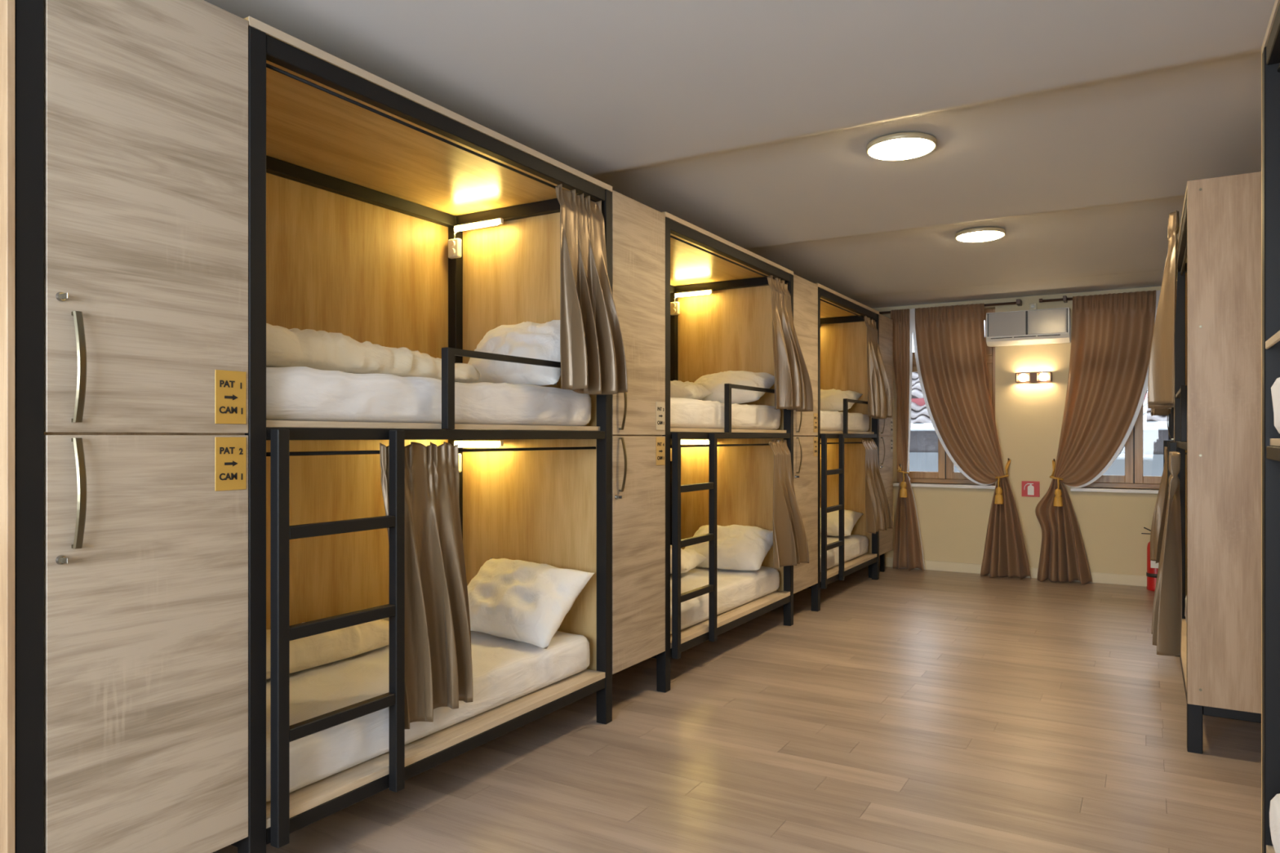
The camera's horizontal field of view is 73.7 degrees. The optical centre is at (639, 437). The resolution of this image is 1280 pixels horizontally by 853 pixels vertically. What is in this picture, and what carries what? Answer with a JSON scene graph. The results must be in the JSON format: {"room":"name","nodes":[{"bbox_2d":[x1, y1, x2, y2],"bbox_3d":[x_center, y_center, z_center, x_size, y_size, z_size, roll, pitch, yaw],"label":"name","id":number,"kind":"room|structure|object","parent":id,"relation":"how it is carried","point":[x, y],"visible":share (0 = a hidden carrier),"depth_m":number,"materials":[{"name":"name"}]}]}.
{"room":"dormitory","nodes":[
{"label":"dormitory","id":0,"kind":"room"},
{"bbox_2d":[212,565,1261,852],"bbox_3d":[1.027,1.500,3.704,4.890,0.100,11.820,0,0,31],"label":"floor","id":1,"kind":"structure","parent":0,"point":[916,710],"depth_m":3.87,"materials":[{"name":"laminate"}]},
{"bbox_2d":[0,0,248,852],"bbox_3d":[-1.791,0.094,2.575,1.113,2.712,0.641,0,0,31],"label":"locker","id":2,"kind":"object","parent":1,"relation":"on","point":[124,123],"visible":1,"depth_m":2.26,"materials":[{"name":"brown wood"}]},
{"bbox_2d":[231,16,612,852],"bbox_3d":[-1.113,0.086,3.738,1.126,2.728,2.050,0,0,31],"label":"bunk bed","id":3,"kind":"object","parent":1,"relation":"on","point":[378,210],"visible":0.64,"depth_m":4.04,"materials":[{"name":"black metal"}]},
{"bbox_2d":[379,441,472,728],"bbox_3d":[-0.786,0.546,3.276,0.090,1.057,0.494,0,0,31],"label":"curtain","id":4,"kind":"object","parent":3,"relation":"hanging from","point":[438,668],"visible":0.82,"depth_m":3.30,"materials":[{"name":"brown fabric"}]},
{"bbox_2d":[266,631,590,802],"bbox_3d":[-1.105,1.089,3.735,0.899,0.192,1.926,0,0,31],"label":"mattress","id":5,"kind":"object","parent":3,"relation":"on","point":[504,670],"visible":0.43,"depth_m":3.49,"materials":[{"name":"white fabric"}]},
{"bbox_2d":[266,619,389,679],"bbox_3d":[-1.532,0.888,3.599,0.287,0.211,1.224,0,0,31],"label":"duvet","id":6,"kind":"object","parent":5,"relation":"on","point":[317,650],"visible":0.3,"depth_m":3.71,"materials":[{"name":"beige fabric"}]},
{"bbox_2d":[466,557,594,649],"bbox_3d":[-0.626,0.817,4.324,0.708,0.352,0.377,0,0,33],"label":"pillow","id":7,"kind":"object","parent":5,"relation":"on","point":[526,602],"visible":0.89,"depth_m":4.20,"materials":[{"name":"white fabric"}]},
{"bbox_2d":[266,366,591,426],"bbox_3d":[-1.097,-0.149,3.730,0.899,0.191,1.922,0,0,31],"label":"mattress","id":8,"kind":"object","parent":3,"relation":"on","point":[300,393],"visible":0.52,"depth_m":3.23,"materials":[{"name":"white fabric"}]},
{"bbox_2d":[266,323,479,382],"bbox_3d":[-1.276,-0.332,3.483,0.660,0.172,1.314,0,0,31],"label":"duvet","id":9,"kind":"object","parent":8,"relation":"on","point":[323,350],"visible":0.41,"depth_m":3.20,"materials":[{"name":"beige fabric"}]},
{"bbox_2d":[467,320,560,386],"bbox_3d":[-0.609,-0.422,4.349,0.684,0.352,0.321,0,0,34],"label":"pillow","id":10,"kind":"object","parent":8,"relation":"on","point":[530,340],"visible":0.72,"depth_m":4.23,"materials":[{"name":"white fabric"}]},
{"bbox_2d":[448,240,455,255],"bbox_3d":[-1.052,-1.060,4.777,0.040,0.084,0.012,0,0,31],"label":"outlet","id":11,"kind":"object","parent":3,"relation":"attached to","point":[451,242],"depth_m":4.77,"materials":[{"name":"white plastic"}]},
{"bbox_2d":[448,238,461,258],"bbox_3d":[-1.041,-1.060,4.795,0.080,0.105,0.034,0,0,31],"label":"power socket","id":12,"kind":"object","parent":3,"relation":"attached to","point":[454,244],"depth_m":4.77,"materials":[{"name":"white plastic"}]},
{"bbox_2d":[458,453,461,472],"bbox_3d":[-1.041,0.145,4.795,0.080,0.105,0.034,0,0,31],"label":"power socket","id":13,"kind":"object","parent":3,"relation":"attached to","point":[460,455],"depth_m":4.77,"materials":[{"name":"white plastic"}]},
{"bbox_2d":[453,440,503,447],"bbox_3d":[-0.898,0.057,4.704,0.346,0.076,0.040,0,0,31],"label":"light","id":14,"kind":"object","parent":3,"relation":"attached to","point":[460,443],"depth_m":4.68,"materials":[{"name":"white plastic"}]},
{"bbox_2d":[453,217,503,238],"bbox_3d":[-0.898,-1.148,4.704,0.346,0.076,0.040,0,0,31],"label":"light","id":15,"kind":"object","parent":3,"relation":"attached to","point":[484,222],"depth_m":4.70,"materials":[{"name":"white plastic"}]},
{"bbox_2d":[555,183,627,395],"bbox_3d":[-0.221,-0.695,4.111,0.174,0.979,0.459,0,0,31],"label":"curtain","id":16,"kind":"object","parent":3,"relation":"hanging from","point":[593,354],"visible":1,"depth_m":4.07,"materials":[{"name":"brown fabric"}]},
{"bbox_2d":[516,190,665,674],"bbox_3d":[-0.248,0.094,4.742,0.667,2.712,0.558,0,0,31],"label":"locker","id":17,"kind":"object","parent":1,"relation":"on","point":[638,229],"visible":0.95,"depth_m":4.59,"materials":[{"name":"brown wood"}]},
{"bbox_2d":[650,211,793,693],"bbox_3d":[0.216,0.086,5.980,1.126,2.728,2.043,0,0,31],"label":"bunk bed","id":18,"kind":"object","parent":1,"relation":"on","point":[714,477],"visible":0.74,"depth_m":6.70,"materials":[{"name":"black metal"}]},
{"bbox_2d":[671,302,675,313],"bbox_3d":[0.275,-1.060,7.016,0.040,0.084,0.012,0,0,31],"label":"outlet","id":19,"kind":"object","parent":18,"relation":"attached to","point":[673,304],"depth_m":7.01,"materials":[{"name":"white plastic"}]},
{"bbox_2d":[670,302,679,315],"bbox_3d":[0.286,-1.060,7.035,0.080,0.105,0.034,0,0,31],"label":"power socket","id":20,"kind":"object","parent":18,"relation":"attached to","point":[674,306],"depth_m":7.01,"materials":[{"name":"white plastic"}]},
{"bbox_2d":[674,289,712,302],"bbox_3d":[0.429,-1.148,6.943,0.346,0.076,0.040,0,0,31],"label":"light","id":21,"kind":"object","parent":18,"relation":"attached to","point":[677,293],"depth_m":6.95,"materials":[{"name":"white plastic"}]},
{"bbox_2d":[680,439,708,444],"bbox_3d":[0.429,0.057,6.943,0.346,0.076,0.040,0,0,31],"label":"light","id":22,"kind":"object","parent":18,"relation":"attached to","point":[682,441],"depth_m":6.92,"materials":[{"name":"white plastic"}]},
{"bbox_2d":[670,565,779,634],"bbox_3d":[0.224,1.090,5.978,0.898,0.191,1.920,0,0,31],"label":"mattress","id":23,"kind":"object","parent":18,"relation":"on","point":[735,588],"visible":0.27,"depth_m":5.94,"materials":[{"name":"white fabric"}]},
{"bbox_2d":[670,545,706,573],"bbox_3d":[0.205,0.896,6.272,0.461,0.194,0.402,0,0,26],"label":"pillow","id":24,"kind":"object","parent":23,"relation":"on","point":[690,558],"visible":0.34,"depth_m":6.15,"materials":[{"name":"white fabric"}]},
{"bbox_2d":[684,524,773,570],"bbox_3d":[0.672,0.838,6.551,0.704,0.312,0.443,0,0,31],"label":"pillow","id":25,"kind":"object","parent":23,"relation":"on","point":[739,547],"visible":0.74,"depth_m":6.39,"materials":[{"name":"white fabric"}]},
{"bbox_2d":[670,397,781,430],"bbox_3d":[0.230,-0.150,5.969,0.897,0.192,1.914,0,0,31],"label":"mattress","id":26,"kind":"object","parent":18,"relation":"on","point":[685,413],"visible":0.27,"depth_m":5.58,"materials":[{"name":"white fabric"}]},
{"bbox_2d":[670,380,712,399],"bbox_3d":[0.233,-0.334,6.314,0.502,0.174,0.401,0,0,26],"label":"pillow","id":27,"kind":"object","parent":26,"relation":"on","point":[678,388],"visible":0.37,"depth_m":6.14,"materials":[{"name":"white fabric"}]},
{"bbox_2d":[693,370,774,404],"bbox_3d":[0.679,-0.383,6.560,0.679,0.271,0.422,0,0,31],"label":"pillow","id":28,"kind":"object","parent":26,"relation":"on","point":[714,383],"visible":0.65,"depth_m":6.42,"materials":[{"name":"white fabric"}]},
{"bbox_2d":[768,439,808,569],"bbox_3d":[1.124,0.489,6.389,0.187,0.942,0.559,0,0,31],"label":"curtain","id":29,"kind":"object","parent":18,"relation":"hanging from","point":[790,546],"visible":1,"depth_m":6.28,"materials":[{"name":"brown fabric"}]},
{"bbox_2d":[767,275,813,411],"bbox_3d":[1.122,-0.690,6.370,0.175,0.989,0.563,0,0,31],"label":"curtain","id":30,"kind":"object","parent":18,"relation":"hanging from","point":[793,384],"visible":1,"depth_m":6.32,"materials":[{"name":"brown fabric"}]},
{"bbox_2d":[726,274,817,593],"bbox_3d":[1.082,0.094,6.986,0.667,2.712,0.569,0,0,31],"label":"locker","id":31,"kind":"object","parent":1,"relation":"on","point":[805,291],"visible":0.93,"depth_m":6.85,"materials":[{"name":"brown wood"}]},
{"bbox_2d":[806,283,879,611],"bbox_3d":[1.509,0.086,8.162,1.126,2.728,1.888,0,0,31],"label":"bunk bed","id":32,"kind":"object","parent":1,"relation":"on","point":[842,347],"visible":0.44,"depth_m":8.76,"materials":[{"name":"black metal"}]},
{"bbox_2d":[820,534,868,572],"bbox_3d":[1.515,1.089,8.158,0.898,0.192,1.763,0,0,31],"label":"mattress","id":33,"kind":"object","parent":32,"relation":"on","point":[855,545],"visible":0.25,"depth_m":8.18,"materials":[{"name":"white fabric"}]},
{"bbox_2d":[820,507,863,536],"bbox_3d":[1.858,0.860,8.707,0.720,0.264,0.445,0,0,31],"label":"pillow","id":34,"kind":"object","parent":33,"relation":"on","point":[851,517],"visible":0.33,"depth_m":8.50,"materials":[{"name":"white fabric"}]},
{"bbox_2d":[820,410,869,431],"bbox_3d":[1.526,-0.149,8.154,0.899,0.191,1.764,0,0,31],"label":"mattress","id":35,"kind":"object","parent":32,"relation":"on","point":[829,420],"visible":0.16,"depth_m":7.84,"materials":[{"name":"white fabric"}]},
{"bbox_2d":[820,388,862,411],"bbox_3d":[1.860,-0.371,8.711,0.717,0.252,0.434,0,0,31],"label":"pillow","id":36,"kind":"object","parent":35,"relation":"on","point":[831,400],"visible":0.42,"depth_m":8.50,"materials":[{"name":"white fabric"}]},
{"bbox_2d":[861,439,893,533],"bbox_3d":[2.326,0.474,8.418,0.187,0.912,0.621,0,0,31],"label":"curtain","id":37,"kind":"object","parent":32,"relation":"hanging from","point":[877,511],"visible":1,"depth_m":8.36,"materials":[{"name":"brown fabric"}]},
{"bbox_2d":[863,315,892,418],"bbox_3d":[2.367,-0.682,8.467,0.179,1.004,0.516,0,0,31],"label":"curtain","id":38,"kind":"object","parent":32,"relation":"hanging from","point":[879,397],"visible":1,"depth_m":8.36,"materials":[{"name":"brown fabric"}]},
{"bbox_2d":[820,313,893,577],"bbox_3d":[2.332,0.094,9.094,0.667,2.712,0.553,0,0,31],"label":"locker","id":39,"kind":"object","parent":1,"relation":"on","point":[886,324],"visible":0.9,"depth_m":9.00,"materials":[{"name":"brown wood"}]},
{"bbox_2d":[1141,527,1159,591],"bbox_3d":[4.872,1.153,8.067,0.178,0.595,0.163,0,0,-8],"label":"fire extinguisher","id":40,"kind":"object","parent":1,"relation":"on","point":[1152,566],"visible":0.31,"depth_m":8.04,"materials":[{"name":"red metal"}]},
{"bbox_2d":[1163,407,1173,467],"bbox_3d":[4.811,0.138,6.739,1.126,2.624,1.950,0,0,31],"label":"bunk bed","id":41,"kind":"object","parent":1,"relation":"on","point":[1171,416],"visible":0.09,"depth_m":7.38,"materials":[{"name":"black metal"}]},
{"bbox_2d":[1150,446,1167,563],"bbox_3d":[3.916,0.506,6.423,0.135,0.868,0.439,0,0,31],"label":"curtain","id":42,"kind":"object","parent":41,"relation":"hanging from","point":[1160,510],"visible":0.8,"depth_m":6.33,"materials":[{"name":"brown fabric"}]},
{"bbox_2d":[1151,408,1170,416],"bbox_3d":[3.925,-0.623,6.431,0.137,0.926,0.423,0,0,31],"label":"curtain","id":43,"kind":"object","parent":41,"relation":"hanging from","point":[1153,411],"visible":0.03,"depth_m":6.29,"materials":[{"name":"brown fabric"}]},
{"bbox_2d":[1167,366,1174,441],"bbox_3d":[3.966,0.145,5.780,0.667,2.609,0.558,0,0,31],"label":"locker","id":44,"kind":"object","parent":1,"relation":"on","point":[1174,366],"visible":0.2,"depth_m":6.06,"materials":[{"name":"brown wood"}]},
{"bbox_2d":[1167,171,1261,754],"bbox_3d":[3.487,0.138,4.536,1.126,2.624,2.070,0,0,31],"label":"bunk bed","id":45,"kind":"object","parent":1,"relation":"on","point":[1218,326],"visible":0.69,"depth_m":3.85,"materials":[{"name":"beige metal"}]},
{"bbox_2d":[1147,210,1179,408],"bbox_3d":[2.594,-0.613,4.231,0.131,0.946,0.477,0,0,31],"label":"curtain","id":46,"kind":"object","parent":45,"relation":"hanging from","point":[1162,360],"visible":1,"depth_m":4.09,"materials":[{"name":"brown fabric"}]},
{"bbox_2d":[1151,451,1182,656],"bbox_3d":[2.599,0.551,4.212,0.126,0.958,0.478,0,0,31],"label":"curtain","id":47,"kind":"object","parent":45,"relation":"hanging from","point":[1166,618],"visible":1,"depth_m":4.04,"materials":[{"name":"brown fabric"}]},
{"bbox_2d":[1184,595,1186,622],"bbox_3d":[3.473,1.099,4.556,0.901,0.191,1.925,0,0,31],"label":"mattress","id":48,"kind":"object","parent":45,"relation":"on","point":[1185,611],"visible":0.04,"depth_m":5.45,"materials":[{"name":"white fabric"}]},
{"bbox_2d":[1261,0,1279,852],"bbox_3d":[1.796,0.138,1.416,1.126,2.624,2.068,0,0,31],"label":"bunk bed","id":49,"kind":"object","parent":1,"relation":"on","point":[1270,48],"visible":1,"depth_m":2.50,"materials":[{"name":"black metal"}]},
{"bbox_2d":[1269,793,1279,852],"bbox_3d":[1.732,1.099,1.446,0.897,0.190,1.927,0,0,31],"label":"mattress","id":50,"kind":"object","parent":49,"relation":"on","point":[1274,810],"visible":1,"depth_m":2.39,"materials":[{"name":"white fabric"}]},
{"bbox_2d":[1271,377,1279,433],"bbox_3d":[1.734,-0.092,1.444,0.897,0.190,1.928,0,0,31],"label":"pillow","id":51,"kind":"object","parent":49,"relation":"on","point":[1275,388],"visible":1,"depth_m":2.36,"materials":[{"name":"white fabric"}]},
{"bbox_2d":[204,0,1275,308],"bbox_3d":[1.085,-1.529,3.803,5.090,0.242,12.250,0,0,31],"label":"ceiling","id":52,"kind":"structure","parent":0,"point":[1075,130],"depth_m":3.71,"materials":[{"name":"white paint"}]},
{"bbox_2d":[866,132,937,159],"bbox_3d":[1.316,-1.462,4.300,0.340,0.040,0.340,0,0,31],"label":"recessed light","id":53,"kind":"object","parent":52,"relation":"in","point":[903,145],"visible":1,"depth_m":4.24,"materials":[{"name":"beige plastic"}]},
{"bbox_2d":[955,226,1005,242],"bbox_3d":[2.458,-1.462,6.169,0.340,0.040,0.340,0,0,31],"label":"recessed light","id":54,"kind":"object","parent":52,"relation":"in","point":[984,233],"visible":1,"depth_m":6.10,"materials":[{"name":"beige plastic"}]},
{"bbox_2d":[956,231,1004,242],"bbox_3d":[2.458,-1.448,6.169,0.316,0.014,0.316,0,0,31],"label":"diffuser","id":55,"kind":"object","parent":54,"relation":"attached to","point":[963,236],"depth_m":6.13,"materials":[{"name":"white plastic"}]},
{"bbox_2d":[872,286,1161,575],"bbox_3d":[4.121,-0.025,8.926,4.890,3.150,0.320,0,0,31],"label":"wall","id":56,"kind":"structure","parent":0,"point":[953,522],"depth_m":8.80,"materials":[{"name":"beige paint"}]},
{"bbox_2d":[893,308,995,488],"bbox_3d":[3.322,-0.412,9.313,1.120,1.915,0.290,0,0,31],"label":"window","id":57,"kind":"structure","parent":56,"relation":"in","point":[945,474],"depth_m":9.35,"materials":[{"name":"brown wood"}]},
{"bbox_2d":[879,298,1022,314],"bbox_3d":[3.124,-1.384,9.244,1.850,0.052,0.150,0,0,31],"label":"curtain rod","id":58,"kind":"object","parent":56,"relation":"attached to","point":[1019,302],"visible":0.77,"depth_m":8.86,"materials":[{"name":"black metal"}]},
{"bbox_2d":[890,308,925,571],"bbox_3d":[2.918,0.023,9.307,0.364,2.843,0.172,0,0,31],"label":"window curtain","id":59,"kind":"object","parent":58,"relation":"hanging from","point":[908,553],"visible":0.98,"depth_m":9.31,"materials":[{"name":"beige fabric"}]},
{"bbox_2d":[897,463,909,497],"bbox_3d":[2.877,0.474,9.323,0.129,0.357,0.260,0,0,23],"label":"tieback","id":60,"kind":"object","parent":59,"relation":"attached to","point":[903,491],"visible":1,"depth_m":9.22,"materials":[{"name":"gold metal"}]},
{"bbox_2d":[911,302,1031,579],"bbox_3d":[3.469,0.023,8.978,1.194,2.844,0.226,0,0,31],"label":"window curtain","id":61,"kind":"object","parent":58,"relation":"hanging from","point":[949,341],"visible":0.98,"depth_m":8.97,"materials":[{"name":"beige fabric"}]},
{"bbox_2d":[994,457,1010,504],"bbox_3d":[3.741,0.452,8.808,0.136,0.467,0.251,0,0,31],"label":"tieback","id":62,"kind":"object","parent":61,"relation":"attached to","point":[998,496],"visible":1,"depth_m":8.74,"materials":[{"name":"gold metal"}]},
{"bbox_2d":[879,556,1146,586],"bbox_3d":[4.035,1.397,8.781,4.890,0.105,0.018,0,0,31],"label":"baseboard","id":63,"kind":"structure","parent":56,"relation":"attached to","point":[1097,577],"depth_m":8.78,"materials":[{"name":"beige wood"}]},
{"bbox_2d":[986,306,1071,346],"bbox_3d":[3.960,-1.117,8.713,0.770,0.335,0.206,0,0,31],"label":"air conditioner","id":64,"kind":"object","parent":56,"relation":"attached to","point":[1046,326],"visible":1,"depth_m":8.63,"materials":[{"name":"white plastic"}]},
{"bbox_2d":[991,334,1060,338],"bbox_3d":[3.896,-1.016,8.639,0.645,0.008,0.008,0,0,31],"label":"air vent","id":65,"kind":"object","parent":64,"relation":"attached to","point":[993,336],"depth_m":8.64,"materials":[{"name":"grey plastic"}]},
{"bbox_2d":[1021,480,1039,497],"bbox_3d":[4.025,0.535,8.793,0.170,0.160,0.005,0,0,31],"label":"fire extinguisher sign","id":66,"kind":"object","parent":56,"relation":"attached to","point":[1031,489],"visible":1,"depth_m":8.79,"materials":[{"name":"red plastic"}]},
{"bbox_2d":[1029,302,1036,310],"bbox_3d":[4.036,-1.340,8.763,0.070,0.070,0.046,0,0,31],"label":"wall sensor","id":67,"kind":"object","parent":56,"relation":"attached to","point":[1032,306],"visible":0.94,"depth_m":8.76,"materials":[{"name":"white plastic"}]},
{"bbox_2d":[1015,371,1052,383],"bbox_3d":[4.029,-0.610,8.731,0.330,0.104,0.108,0,0,31],"label":"wall lamp","id":68,"kind":"object","parent":56,"relation":"attached to","point":[1041,376],"visible":1,"depth_m":8.70,"materials":[{"name":"brown metal"}]},
{"bbox_2d":[1039,290,1160,302],"bbox_3d":[4.788,-1.384,8.257,1.680,0.052,0.150,0,0,31],"label":"curtain rod","id":69,"kind":"object","parent":56,"relation":"attached to","point":[1064,299],"visible":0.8,"depth_m":8.60,"materials":[{"name":"black metal"}]},
{"bbox_2d":[1035,290,1159,584],"bbox_3d":[4.475,0.023,8.378,1.083,2.844,0.213,0,0,31],"label":"window curtain","id":70,"kind":"object","parent":69,"relation":"hanging from","point":[1112,337],"visible":1,"depth_m":8.38,"materials":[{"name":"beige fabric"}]},
{"bbox_2d":[1049,458,1063,506],"bbox_3d":[4.175,0.453,8.551,0.130,0.467,0.251,0,0,31],"label":"tieback","id":71,"kind":"object","parent":70,"relation":"attached to","point":[1058,502],"visible":1,"depth_m":8.46,"materials":[{"name":"gold metal"}]},
{"bbox_2d":[1070,404,1161,493],"bbox_3d":[4.862,-0.412,8.400,1.100,1.915,0.290,0,0,31],"label":"window","id":72,"kind":"structure","parent":56,"relation":"in","point":[1133,477],"depth_m":8.45,"materials":[{"name":"brown wood"}]},
{"label":"outside","id":73,"kind":"structure","parent":0,"visible":0},
{"bbox_2d":[909,372,1168,475],"bbox_3d":[6.217,1.577,12.845,12.000,5.746,2.560,0,0,31],"label":"house","id":74,"kind":"structure","parent":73,"point":[923,446],"depth_m":12.59,"materials":[{"name":"silver metal"}]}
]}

